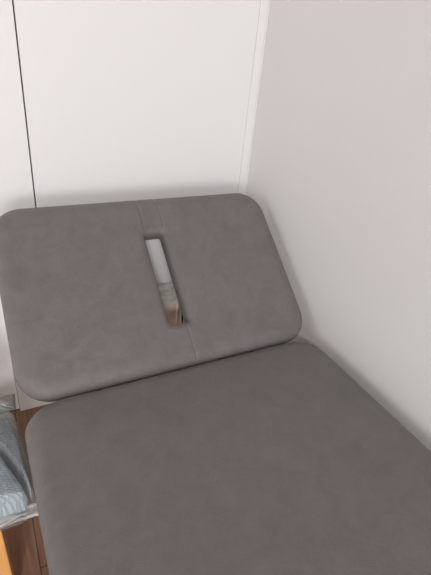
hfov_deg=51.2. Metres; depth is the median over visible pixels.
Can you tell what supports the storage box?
on the floor
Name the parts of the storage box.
lid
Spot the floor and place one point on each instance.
(24, 538)
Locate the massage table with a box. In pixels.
[0,193,430,574]
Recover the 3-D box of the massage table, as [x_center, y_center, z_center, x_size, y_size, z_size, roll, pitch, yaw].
[0.151,0.498,0.721,0.731,0.730,1.764,-10,33,-26]
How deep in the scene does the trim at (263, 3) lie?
1.30 m
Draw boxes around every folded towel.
[0,419,33,502]
[0,457,29,523]
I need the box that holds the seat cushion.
[25,342,430,574]
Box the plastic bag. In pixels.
[0,394,37,527]
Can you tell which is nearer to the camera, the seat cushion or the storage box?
the seat cushion
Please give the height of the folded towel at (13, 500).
0.066 m
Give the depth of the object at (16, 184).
1.08 m
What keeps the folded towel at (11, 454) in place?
in the plastic bag
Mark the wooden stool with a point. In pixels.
(6, 568)
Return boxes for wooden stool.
[0,523,13,574]
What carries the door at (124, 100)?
in the wall
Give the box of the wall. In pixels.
[229,0,430,450]
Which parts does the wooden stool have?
seat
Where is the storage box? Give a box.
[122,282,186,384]
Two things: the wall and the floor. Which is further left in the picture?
the floor
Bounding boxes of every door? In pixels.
[0,298,19,411]
[12,0,260,400]
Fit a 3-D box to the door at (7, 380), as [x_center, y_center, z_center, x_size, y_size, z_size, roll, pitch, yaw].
[-1.320,-0.522,0.512,1.754,2.428,0.030,-10,33,-26]
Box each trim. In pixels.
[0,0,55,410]
[238,0,268,193]
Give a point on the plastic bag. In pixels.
(7, 403)
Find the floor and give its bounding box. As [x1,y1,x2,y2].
[0,404,48,574]

